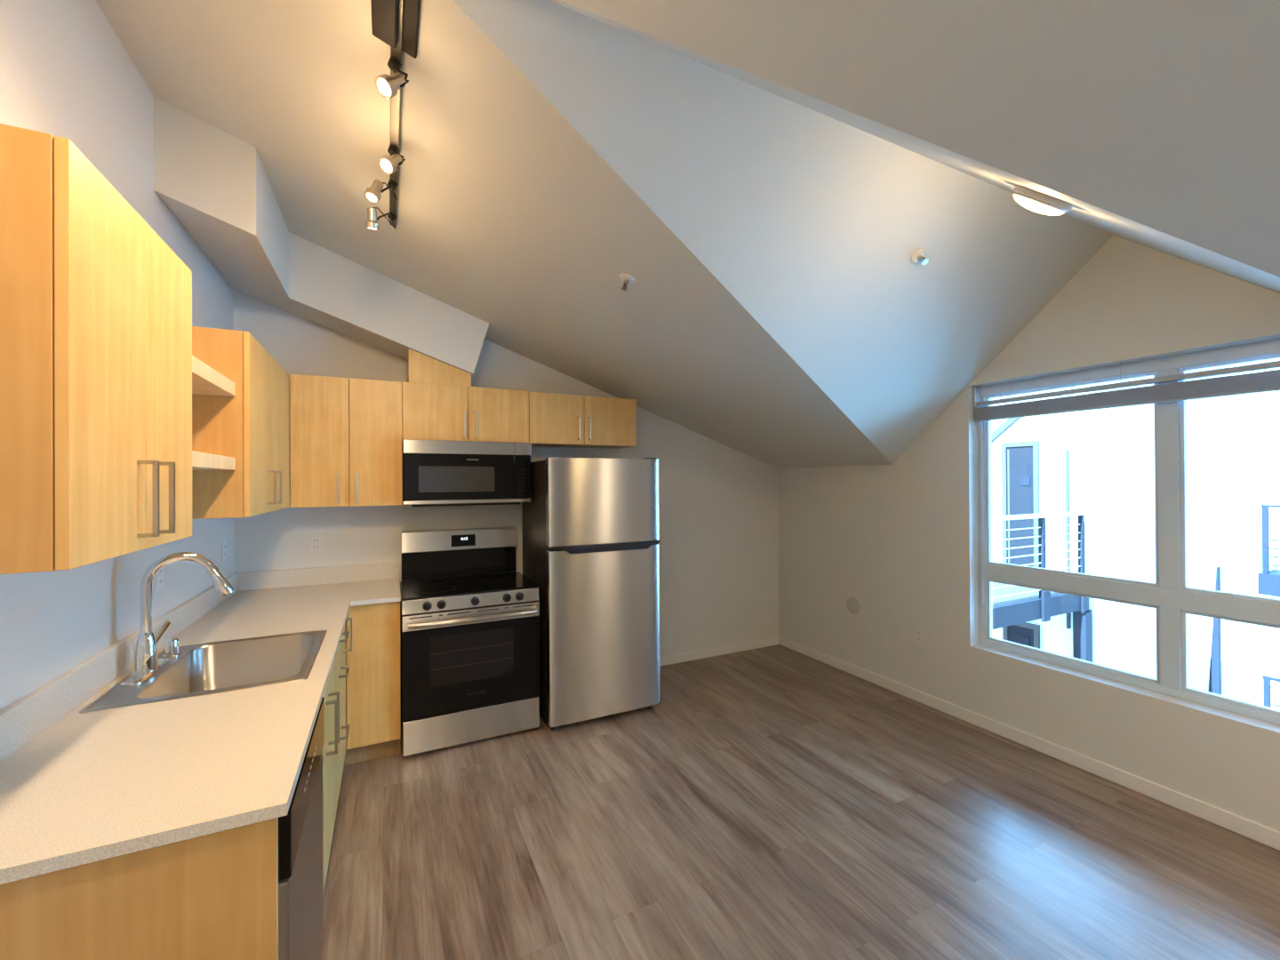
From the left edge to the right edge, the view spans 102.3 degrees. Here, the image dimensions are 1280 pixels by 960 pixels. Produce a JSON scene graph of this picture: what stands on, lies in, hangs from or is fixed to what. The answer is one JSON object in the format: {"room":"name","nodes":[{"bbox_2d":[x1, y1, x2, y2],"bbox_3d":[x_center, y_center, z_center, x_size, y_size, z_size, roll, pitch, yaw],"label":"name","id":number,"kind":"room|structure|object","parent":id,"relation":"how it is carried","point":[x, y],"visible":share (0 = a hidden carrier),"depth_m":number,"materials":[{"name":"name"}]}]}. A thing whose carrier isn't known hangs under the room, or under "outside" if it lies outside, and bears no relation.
{"room":"studio apartment","nodes":[
{"label":"studio apartment","id":0,"kind":"room"},
{"bbox_2d":[0,0,234,710],"bbox_3d":[-0.995,-0.004,-0.015,0.200,3.038,6.600,0,0,-26],"label":"wall","id":1,"kind":"structure","parent":0,"point":[66,72],"depth_m":1.55,"materials":[{"name":"white paint"}]},
{"bbox_2d":[0,123,192,574],"bbox_3d":[-1.232,-0.212,1.091,0.348,0.736,0.617,0,0,-26],"label":"upper cabinet","id":2,"kind":"object","parent":1,"relation":"attached to","point":[96,307],"visible":1,"depth_m":0.92,"materials":[{"name":"brown wood"}]},
{"bbox_2d":[155,567,163,592],"bbox_3d":[-1.868,0.376,2.005,0.008,0.114,0.070,0,0,-26],"label":"wall outlet","id":3,"kind":"object","parent":1,"relation":"attached to","point":[159,576],"visible":0.76,"depth_m":2.00,"materials":[{"name":"white plastic"}]},
{"bbox_2d":[158,568,162,575],"bbox_3d":[-1.866,0.356,2.006,0.003,0.028,0.034,0,0,-26],"label":"socket","id":4,"kind":"object","parent":3,"relation":"attached to","point":[160,572],"depth_m":2.00,"materials":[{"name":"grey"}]},
{"bbox_2d":[158,577,162,585],"bbox_3d":[-1.865,0.396,2.006,0.003,0.028,0.034,0,0,-26],"label":"socket","id":5,"kind":"object","parent":3,"relation":"attached to","point":[160,580],"depth_m":2.00,"materials":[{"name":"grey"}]},
{"bbox_2d":[0,561,399,762],"bbox_3d":[-1.411,0.583,2.050,0.863,0.105,2.517,0,0,-26],"label":"backsplash","id":6,"kind":"structure","parent":1,"relation":"attached to","point":[28,716],"depth_m":1.66,"materials":[{"name":"stone"}]},
{"bbox_2d":[192,355,235,396],"bbox_3d":[-1.547,-0.351,1.646,0.271,0.052,0.653,0,0,-26],"label":"wall shelf","id":7,"kind":"object","parent":1,"relation":"attached to","point":[205,380],"visible":0.24,"depth_m":1.78,"materials":[{"name":"brown wood"}]},
{"bbox_2d":[192,450,235,470],"bbox_3d":[-1.545,-0.063,1.645,0.271,0.048,0.653,0,0,-26],"label":"wall shelf","id":8,"kind":"object","parent":1,"relation":"attached to","point":[200,460],"visible":0.24,"depth_m":1.75,"materials":[{"name":"brown wood"}]},
{"bbox_2d":[221,539,225,561],"bbox_3d":[-2.253,0.383,2.792,0.008,0.114,0.070,0,0,-26],"label":"wall outlet","id":9,"kind":"object","parent":1,"relation":"attached to","point":[223,542],"visible":1,"depth_m":2.78,"materials":[{"name":"white plastic"}]},
{"bbox_2d":[192,326,290,519],"bbox_3d":[-1.928,-0.214,2.513,0.348,0.727,1.239,0,0,-26],"label":"upper cabinet","id":10,"kind":"object","parent":1,"relation":"attached to","point":[252,427],"visible":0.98,"depth_m":2.01,"materials":[{"name":"brown wood"}]},
{"bbox_2d":[233,289,779,656],"bbox_3d":[-0.583,-0.024,3.973,4.450,3.097,0.200,0,0,-26],"label":"wall","id":11,"kind":"structure","parent":0,"point":[719,503],"depth_m":4.15,"materials":[{"name":"white paint"}]},
{"bbox_2d":[309,534,322,553],"bbox_3d":[-1.988,0.392,3.166,0.070,0.114,0.008,0,0,-26],"label":"wall outlet","id":12,"kind":"object","parent":11,"relation":"attached to","point":[316,540],"visible":1,"depth_m":3.17,"materials":[{"name":"white plastic"}]},
{"bbox_2d":[312,537,319,543],"bbox_3d":[-1.988,0.372,3.164,0.034,0.028,0.003,0,0,-26],"label":"socket","id":13,"kind":"object","parent":12,"relation":"attached to","point":[315,540],"depth_m":3.16,"materials":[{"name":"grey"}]},
{"bbox_2d":[312,544,319,549],"bbox_3d":[-1.987,0.412,3.164,0.034,0.028,0.003,0,0,-26],"label":"socket","id":14,"kind":"object","parent":12,"relation":"attached to","point":[315,547],"depth_m":3.16,"materials":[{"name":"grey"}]},
{"bbox_2d":[153,96,488,375],"bbox_3d":[-1.487,-1.082,2.793,1.395,0.821,1.135,0,0,-26],"label":"soffit","id":15,"kind":"object","parent":11,"relation":"attached to","point":[215,183],"depth_m":2.64,"materials":[{"name":"white paint"}]},
{"bbox_2d":[289,374,402,507],"bbox_3d":[-1.743,-0.217,3.099,0.566,0.743,0.348,0,0,-26],"label":"upper cabinet","id":16,"kind":"object","parent":11,"relation":"attached to","point":[346,434],"visible":1,"depth_m":2.96,"materials":[{"name":"brown wood"}]},
{"bbox_2d":[401,381,528,442],"bbox_3d":[-1.145,-0.419,3.393,0.767,0.348,0.348,0,0,-26],"label":"upper cabinet","id":17,"kind":"object","parent":11,"relation":"attached to","point":[430,412],"visible":0.86,"depth_m":3.25,"materials":[{"name":"brown wood"}]},
{"bbox_2d":[407,348,471,386],"bbox_3d":[-1.303,-0.695,3.333,0.361,0.203,0.300,0,0,-26],"label":"filler panel","id":18,"kind":"object","parent":17,"relation":"on","point":[421,368],"visible":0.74,"depth_m":3.18,"materials":[{"name":"brown wood"}]},
{"bbox_2d":[402,439,531,506],"bbox_3d":[-1.135,-0.039,3.366,0.756,0.399,0.402,0,0,-26],"label":"microwave","id":19,"kind":"object","parent":17,"relation":"attached to","point":[436,473],"visible":1,"depth_m":3.17,"materials":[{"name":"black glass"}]},
{"bbox_2d":[528,392,636,448],"bbox_3d":[-0.444,-0.418,3.737,0.794,0.345,0.348,0,0,-26],"label":"upper cabinet","id":20,"kind":"object","parent":11,"relation":"attached to","point":[555,420],"visible":0.92,"depth_m":3.60,"materials":[{"name":"brown wood"}]},
{"bbox_2d":[660,635,779,665],"bbox_3d":[0.569,1.482,4.409,1.610,0.075,0.014,0,0,-26],"label":"baseboard","id":21,"kind":"structure","parent":11,"relation":"attached to","point":[678,658],"depth_m":4.45,"materials":[{"name":"white paint"}]},
{"bbox_2d":[96,0,1279,468],"bbox_3d":[0.908,-0.878,0.922,4.450,1.603,7.000,0,0,-26],"label":"ceiling","id":22,"kind":"structure","parent":0,"point":[768,177],"depth_m":1.72,"materials":[{"name":"white paint"}]},
{"bbox_2d":[364,0,420,229],"bbox_3d":[-0.601,-1.108,1.250,0.136,0.190,2.515,0,0,-27],"label":"track light","id":23,"kind":"object","parent":22,"relation":"attached to","point":[394,22],"visible":1,"depth_m":1.42,"materials":[{"name":"grey metal"}]},
{"bbox_2d":[619,272,635,290],"bbox_3d":[-0.054,-0.865,2.264,0.069,0.068,0.072,0,0,-26],"label":"sprinkler","id":24,"kind":"object","parent":22,"relation":"attached to","point":[627,278],"visible":1,"depth_m":2.25,"materials":[{"name":"white metal"}]},
{"bbox_2d":[910,248,927,264],"bbox_3d":[1.234,-0.983,2.286,0.067,0.074,0.071,0,0,11],"label":"sprinkler","id":25,"kind":"object","parent":22,"relation":"attached to","point":[918,255],"visible":1,"depth_m":2.27,"materials":[{"name":"white metal"}]},
{"bbox_2d":[1012,184,1072,215],"bbox_3d":[1.242,-0.870,1.593,0.172,0.128,0.141,0,0,-26],"label":"ceiling light","id":26,"kind":"object","parent":22,"relation":"attached to","point":[1035,201],"visible":0.98,"depth_m":1.55,"materials":[{"name":"white plastic"}]},
{"bbox_2d":[1013,194,1063,215],"bbox_3d":[1.238,-0.858,1.602,0.152,0.101,0.114,0,0,-26],"label":"diffuser","id":27,"kind":"object","parent":26,"relation":"attached to","point":[1041,204],"depth_m":1.55,"materials":[{"name":"white plastic"}]},
{"bbox_2d":[320,644,1279,959],"bbox_3d":[0.922,1.567,0.915,4.450,0.120,7.000,0,0,-26],"label":"floor","id":28,"kind":"structure","parent":0,"point":[778,802],"depth_m":2.13,"materials":[{"name":"plastic"}]},
{"bbox_2d":[0,817,278,959],"bbox_3d":[-0.983,1.086,0.882,0.602,0.864,0.016,0,0,-26],"label":"end panel","id":29,"kind":"object","parent":28,"relation":"on","point":[214,896],"visible":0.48,"depth_m":0.93,"materials":[{"name":"brown wood"}]},
{"bbox_2d":[278,696,324,959],"bbox_3d":[-1.099,1.089,1.176,0.595,0.860,0.610,0,0,-26],"label":"dishwasher","id":30,"kind":"object","parent":28,"relation":"on","point":[300,838],"visible":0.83,"depth_m":1.21,"materials":[{"name":"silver metal"}]},
{"bbox_2d":[322,657,339,893],"bbox_3d":[-1.383,1.091,1.758,0.616,0.863,0.682,0,0,-26],"label":"base cabinet","id":31,"kind":"object","parent":28,"relation":"on","point":[332,705],"visible":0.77,"depth_m":1.92,"materials":[{"name":"brown wood"}]},
{"bbox_2d":[335,631,350,812],"bbox_3d":[-1.621,1.093,2.245,0.616,0.863,0.398,0,0,-26],"label":"base cabinet","id":32,"kind":"object","parent":28,"relation":"on","point":[339,657],"visible":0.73,"depth_m":2.37,"materials":[{"name":"brown wood"}]},
{"bbox_2d":[343,617,352,767],"bbox_3d":[-1.750,1.095,2.507,0.616,0.863,0.182,0,0,-26],"label":"base cabinet","id":33,"kind":"object","parent":28,"relation":"on","point":[348,619],"visible":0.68,"depth_m":2.63,"materials":[{"name":"brown wood"}]},
{"bbox_2d":[344,600,400,765],"bbox_3d":[-1.586,1.096,3.013,0.325,0.863,0.570,0,0,-26],"label":"base cabinet","id":34,"kind":"object","parent":28,"relation":"on","point":[372,681],"visible":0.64,"depth_m":2.77,"materials":[{"name":"brown wood"}]},
{"bbox_2d":[0,561,400,884],"bbox_3d":[-1.411,0.595,2.050,0.863,0.129,2.517,0,0,-26],"label":"countertop","id":35,"kind":"structure","parent":34,"relation":"on","point":[76,788],"depth_m":1.23,"materials":[{"name":"stone"}]},
{"bbox_2d":[120,552,234,687],"bbox_3d":[-1.535,0.439,1.737,0.249,0.388,0.256,0,0,-26],"label":"faucet","id":36,"kind":"object","parent":35,"relation":"on","point":[148,663],"visible":1,"depth_m":1.69,"materials":[{"name":"silver metal"}]},
{"bbox_2d":[79,629,327,712],"bbox_3d":[-1.424,0.725,1.790,0.528,0.190,0.617,0,0,-26],"label":"sink","id":37,"kind":"object","parent":35,"relation":"in","point":[204,668],"visible":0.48,"depth_m":1.98,"materials":[{"name":"silver metal"}]},
{"bbox_2d":[162,638,181,657],"bbox_3d":[-1.690,0.604,1.863,0.050,0.060,0.050,0,0,-26],"label":"air gap","id":38,"kind":"object","parent":37,"relation":"on","point":[172,644],"visible":1,"depth_m":1.85,"materials":[{"name":"silver metal"}]},
{"bbox_2d":[400,526,539,756],"bbox_3d":[-1.069,0.917,3.208,0.760,1.176,0.676,0,0,-26],"label":"stove","id":39,"kind":"object","parent":28,"relation":"on","point":[469,645],"visible":1,"depth_m":3.01,"materials":[{"name":"silver metal"}]},
{"bbox_2d":[400,571,538,600],"bbox_3d":[-1.077,0.651,3.222,0.760,0.012,0.557,0,0,-26],"label":"cooktop","id":40,"kind":"object","parent":39,"relation":"in","point":[449,588],"depth_m":3.14,"materials":[{"name":"black glass"}]},
{"bbox_2d":[522,457,660,731],"bbox_3d":[-0.350,0.690,3.532,0.750,1.664,0.709,0,0,-26],"label":"refrigerator","id":41,"kind":"object","parent":28,"relation":"on","point":[591,525],"visible":0.99,"depth_m":3.21,"materials":[{"name":"silver metal"}]},
{"bbox_2d":[777,235,1279,831],"bbox_3d":[2.822,0.138,1.853,0.200,2.722,6.600,0,0,-26],"label":"wall","id":42,"kind":"structure","parent":0,"point":[900,539],"depth_m":3.00,"materials":[{"name":"white paint"}]},
{"bbox_2d":[846,597,860,614],"bbox_3d":[1.657,0.977,4.009,0.006,0.128,0.128,0,0,-26],"label":"cover","id":43,"kind":"object","parent":42,"relation":"attached to","point":[852,604],"visible":1,"depth_m":4.01,"materials":[{"name":"grey plastic"}]},
{"bbox_2d":[913,626,923,645],"bbox_3d":[1.898,1.062,3.511,0.008,0.114,0.070,0,0,-26],"label":"wall outlet","id":44,"kind":"object","parent":42,"relation":"attached to","point":[918,632],"visible":1,"depth_m":3.51,"materials":[{"name":"white plastic"}]},
{"bbox_2d":[779,636,1279,850],"bbox_3d":[2.737,1.462,1.796,0.014,0.075,6.586,0,0,-26],"label":"baseboard","id":45,"kind":"structure","parent":42,"relation":"attached to","point":[1258,832],"depth_m":2.70,"materials":[{"name":"white paint"}]},
{"bbox_2d":[978,338,1279,725],"bbox_3d":[2.476,0.220,2.616,0.052,1.618,1.435,0,0,-26],"label":"window","id":46,"kind":"structure","parent":42,"relation":"in","point":[1172,597],"depth_m":2.48,"materials":[{"name":"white plastic"}]},
{"bbox_2d":[974,360,1279,422],"bbox_3d":[2.422,-0.478,2.593,0.048,0.220,1.423,0,0,-26],"label":"window blind","id":47,"kind":"object","parent":46,"relation":"attached to","point":[1267,380],"visible":1,"depth_m":2.52,"materials":[{"name":"grey"}]},
{"bbox_2d":[980,421,983,603],"bbox_3d":[2.133,0.157,3.214,0.010,1.220,0.008,0,0,-26],"label":"blind wand","id":48,"kind":"object","parent":47,"relation":"hanging from","point":[980,421],"visible":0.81,"depth_m":3.21,"materials":[{"name":"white plastic"}]},
{"bbox_2d":[1262,675,1279,707],"bbox_3d":[10.350,3.497,6.178,0.060,1.040,3.780,0,0,-26],"label":"balcony railing","id":49,"kind":"object","parent":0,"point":[1267,701],"visible":0.46,"depth_m":7.82,"materials":[{"name":"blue metal"}]},
{"label":"outside","id":50,"kind":"structure","parent":0,"visible":0},
{"bbox_2d":[1192,614,1232,697],"bbox_3d":[13.558,5.063,9.645,25.600,0.200,30.000,0,0,-26],"label":"ground","id":51,"kind":"structure","parent":50,"point":[1202,627],"depth_m":14.79,"materials":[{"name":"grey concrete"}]},
{"bbox_2d":[992,582,1092,662],"bbox_3d":[3.709,3.180,7.003,3.600,3.660,2.500,0,0,-26],"label":"balcony","id":52,"kind":"object","parent":51,"relation":"on","point":[1025,607],"visible":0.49,"depth_m":6.41,"materials":[{"name":"grey"}]},
{"bbox_2d":[992,511,1085,599],"bbox_3d":[4.220,0.925,5.941,3.400,1.022,0.060,0,0,-26],"label":"cable railing","id":53,"kind":"object","parent":52,"relation":"on","point":[1042,533],"visible":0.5,"depth_m":6.26,"materials":[{"name":"grey metal"}]},
{"bbox_2d":[991,370,1192,687],"bbox_3d":[4.505,1.022,12.861,3.000,8.000,12.300,0,0,-26],"label":"building","id":54,"kind":"structure","parent":51,"relation":"on","point":[1100,463],"depth_m":7.13,"materials":[{"name":"white paint"}]},
{"bbox_2d":[1208,566,1221,695],"bbox_3d":[9.440,3.203,8.487,0.120,3.560,0.195,0,0,-26],"label":"fin","id":55,"kind":"object","parent":51,"relation":"on","point":[1215,664],"visible":0.21,"depth_m":8.43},
{"bbox_2d":[1230,358,1279,710],"bbox_3d":[14.450,-0.060,3.234,3.600,10.000,13.650,0,0,-26],"label":"building","id":56,"kind":"structure","parent":51,"relation":"on","point":[1255,418],"depth_m":8.35,"materials":[{"name":"white paint"}]},
{"bbox_2d":[1257,569,1279,596],"bbox_3d":[10.573,3.185,6.300,0.670,3.550,3.800,0,0,-26],"label":"balcony","id":57,"kind":"object","parent":56,"relation":"attached to","point":[1268,584],"visible":0.21,"depth_m":7.77,"materials":[{"name":"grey metal"}]},
{"bbox_2d":[1260,504,1279,573],"bbox_3d":[10.335,0.887,6.186,0.060,1.040,3.780,0,0,-26],"label":"balcony railing","id":58,"kind":"object","parent":57,"relation":"on","point":[1265,508],"visible":1,"depth_m":7.83,"materials":[{"name":"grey metal"}]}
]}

